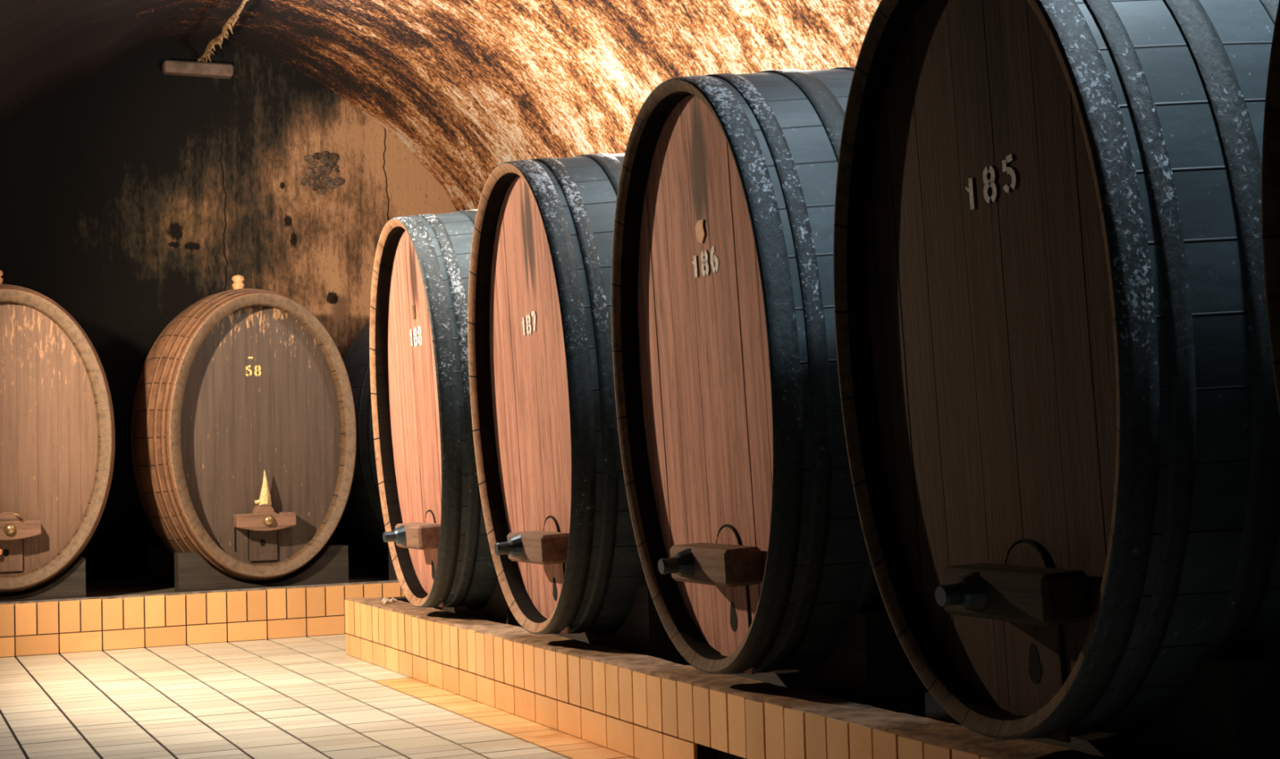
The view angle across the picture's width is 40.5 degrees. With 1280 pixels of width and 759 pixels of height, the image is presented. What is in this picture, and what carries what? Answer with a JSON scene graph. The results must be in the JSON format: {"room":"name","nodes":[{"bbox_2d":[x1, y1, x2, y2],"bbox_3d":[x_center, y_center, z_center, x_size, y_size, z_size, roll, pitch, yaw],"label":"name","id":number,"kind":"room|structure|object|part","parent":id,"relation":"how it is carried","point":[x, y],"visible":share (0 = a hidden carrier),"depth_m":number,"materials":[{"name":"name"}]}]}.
{"room":"wine cellar","nodes":[
{"label":"wine cellar","id":0,"kind":"room"},
{"bbox_2d":[0,40,457,582],"bbox_3d":[-3.240,-0.437,12.604,5.800,4.350,0.055,0,-3,-24],"label":"wall","id":1,"kind":"structure","parent":0,"point":[133,194],"depth_m":12.60,"materials":[{"name":"paint"}]},
{"bbox_2d":[162,60,233,79],"bbox_3d":[-3.233,-2.267,12.678,0.500,0.090,0.130,0,-3,-24],"label":"light fixture","id":2,"kind":"object","parent":1,"relation":"attached to","point":[177,68],"visible":1,"depth_m":12.62,"materials":[{"name":"plastic"}]},
{"bbox_2d":[0,572,404,657],"bbox_3d":[-2.825,1.506,11.604,5.646,0.320,2.051,0,-3,-24],"label":"tiled ledge","id":3,"kind":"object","parent":1,"relation":"attached to","point":[127,614],"depth_m":10.53,"materials":[{"name":"tile"}]},
{"bbox_2d":[0,556,85,602],"bbox_3d":[-3.754,1.204,10.277,0.880,0.255,0.150,0,-3,-24],"label":"saddle","id":4,"kind":"object","parent":3,"relation":"on","point":[71,584],"visible":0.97,"depth_m":10.34,"materials":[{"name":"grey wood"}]},
{"bbox_2d":[0,270,115,595],"bbox_3d":[-4.038,0.327,10.896,1.364,2.062,1.668,0,-2,-24],"label":"wine cask","id":5,"kind":"object","parent":4,"relation":"on","point":[57,427],"visible":1,"depth_m":10.36,"materials":[{"name":"brown wood"}]},
{"bbox_3d":[-3.703,0.807,10.204,0.135,0.059,0.032,0,-2,-24],"label":"wire handle","id":6,"kind":"part","parent":5,"relation":"part of","materials":[{"name":"gold metal"}]},
{"bbox_2d":[146,546,306,585],"bbox_3d":[-2.851,1.257,11.970,1.060,0.255,0.150,0,-3,-24],"label":"saddle","id":7,"kind":"object","parent":3,"relation":"on","point":[160,565],"visible":0.18,"depth_m":11.72,"materials":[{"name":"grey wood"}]},
{"bbox_2d":[131,275,356,582],"bbox_3d":[-2.655,0.325,11.513,1.332,2.062,1.668,0,-2,-24],"label":"wine cask","id":8,"kind":"object","parent":7,"relation":"on","point":[244,433],"visible":0.95,"depth_m":10.88,"materials":[{"name":"brown wood"}]},
{"bbox_2d":[173,544,348,592],"bbox_3d":[-2.372,1.193,10.894,1.060,0.255,0.150,0,-3,-24],"label":"saddle","id":9,"kind":"object","parent":3,"relation":"on","point":[193,573],"visible":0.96,"depth_m":10.82,"materials":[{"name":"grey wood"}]},
{"bbox_2d":[388,547,397,580],"bbox_3d":[-1.124,1.183,11.450,1.060,0.255,0.150,0,-3,-24],"label":"saddle","id":10,"kind":"object","parent":3,"relation":"on","point":[392,574],"visible":0.02,"depth_m":11.24,"materials":[{"name":"brown wood"}]},
{"bbox_3d":[-1.604,1.247,12.527,1.060,0.255,0.150,0,-3,-24],"label":"saddle","id":11,"kind":"object","parent":3,"relation":"on","visible":0},
{"bbox_2d":[342,321,388,557],"bbox_3d":[-1.406,0.368,12.067,1.332,1.957,1.667,0,-2,-24],"label":"wine cask","id":12,"kind":"object","parent":11,"relation":"on","point":[363,508],"visible":0.11,"depth_m":11.60,"materials":[{"name":"black wood"}]},
{"bbox_2d":[196,0,248,62],"bbox_3d":[-1.181,-2.588,8.129,0.085,0.100,10.032,0,-3,-24],"label":"conduit","id":13,"kind":"object","parent":1,"relation":"attached to","point":[235,16],"visible":1,"depth_m":11.93,"materials":[{"name":"brown"}]},
{"bbox_2d":[300,151,346,195],"bbox_3d":[-2.385,-1.556,13.046,0.348,0.341,0.053,0,-3,-24],"label":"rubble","id":14,"kind":"object","parent":1,"relation":"attached to","point":[330,160],"visible":1,"depth_m":13.03,"materials":[{"name":"brown stone"}]},
{"bbox_2d":[0,634,637,758],"bbox_3d":[0.078,1.341,5.206,6.004,0.121,16.200,0,-3,-24],"label":"floor","id":15,"kind":"structure","parent":0,"point":[304,697],"depth_m":7.52,"materials":[{"name":"tile"}]},
{"bbox_2d":[344,595,1113,758],"bbox_3d":[1.888,1.055,4.831,2.491,0.322,11.851,0,-3,-24],"label":"tiled ledge","id":16,"kind":"structure","parent":15,"relation":"on","point":[637,706],"depth_m":6.12,"materials":[{"name":"tile"}]},
{"bbox_2d":[381,596,397,604],"bbox_3d":[-1.346,1.191,9.326,0.082,0.038,0.155,-1,-3,-12],"label":"crumbs","id":17,"kind":"object","parent":16,"relation":"on","point":[385,600],"visible":0.97,"depth_m":9.32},
{"bbox_2d":[442,578,522,627],"bbox_3d":[-0.726,1.149,8.543,0.200,0.500,1.000,0,-3,-24],"label":"saddle","id":18,"kind":"object","parent":16,"relation":"on","point":[497,610],"visible":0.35,"depth_m":8.22,"materials":[{"name":"brown wood"}]},
{"bbox_2d":[369,209,497,608],"bbox_3d":[-0.227,0.105,8.828,2.259,2.020,1.252,0,-3,-24],"label":"wine cask","id":19,"kind":"object","parent":18,"relation":"on","point":[435,534],"visible":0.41,"depth_m":8.30,"materials":[{"name":"brown wood"}]},
{"bbox_3d":[-1.102,-0.329,8.447,0.005,0.070,0.030,-3,-2,-24],"label":"metal plate","id":20,"kind":"part","parent":19,"relation":"part of","materials":[{"name":"metal"}]},
{"bbox_2d":[555,585,691,666],"bbox_3d":[-0.075,1.063,7.084,0.200,0.500,1.000,0,-3,-24],"label":"saddle","id":21,"kind":"object","parent":16,"relation":"on","point":[642,632],"visible":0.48,"depth_m":6.65,"materials":[{"name":"brown wood"}]},
{"bbox_2d":[467,153,647,634],"bbox_3d":[0.423,0.019,7.369,2.259,2.020,1.252,0,-3,-24],"label":"wine cask","id":22,"kind":"object","parent":21,"relation":"on","point":[562,540],"visible":0.41,"depth_m":6.82,"materials":[{"name":"brown wood"}]},
{"bbox_2d":[729,611,925,717],"bbox_3d":[0.565,0.977,5.648,0.200,0.500,1.000,0,-3,-24],"label":"saddle","id":23,"kind":"object","parent":16,"relation":"on","point":[868,664],"visible":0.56,"depth_m":5.21,"materials":[{"name":"brown wood"}]},
{"bbox_2d":[611,66,886,674],"bbox_3d":[1.064,-0.067,5.932,2.259,2.020,1.252,0,-3,-24],"label":"wine cask","id":24,"kind":"object","parent":23,"relation":"on","point":[753,554],"visible":0.42,"depth_m":5.37,"materials":[{"name":"brown wood"}]},
{"bbox_3d":[1.183,0.895,4.261,0.200,0.500,1.000,0,-3,-24],"label":"saddle","id":25,"kind":"object","parent":16,"relation":"on","visible":0},
{"bbox_2d":[833,0,1279,742],"bbox_3d":[1.682,-0.149,4.547,2.259,2.020,1.260,-1,-3,-23],"label":"wine cask","id":26,"kind":"object","parent":25,"relation":"on","point":[1060,409],"visible":0.98,"depth_m":3.92,"materials":[{"name":"brown wood"}]},
{"bbox_3d":[1.819,0.810,2.834,0.200,0.500,1.000,0,-3,-24],"label":"saddle","id":27,"kind":"object","parent":16,"relation":"on","visible":0},
{"bbox_2d":[1261,0,1279,412],"bbox_3d":[2.318,-0.234,3.119,2.259,2.020,1.260,-1,-3,-23],"label":"wine cask","id":28,"kind":"object","parent":27,"relation":"on","point":[1270,178],"visible":1,"depth_m":3.21,"materials":[{"name":"black wood"}]},
{"bbox_2d":[0,0,881,211],"bbox_3d":[0.013,-0.827,5.306,5.672,4.263,16.020,0,-3,-24],"label":"ceiling","id":29,"kind":"structure","parent":0,"point":[469,88],"depth_m":11.07,"materials":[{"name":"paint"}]}
]}

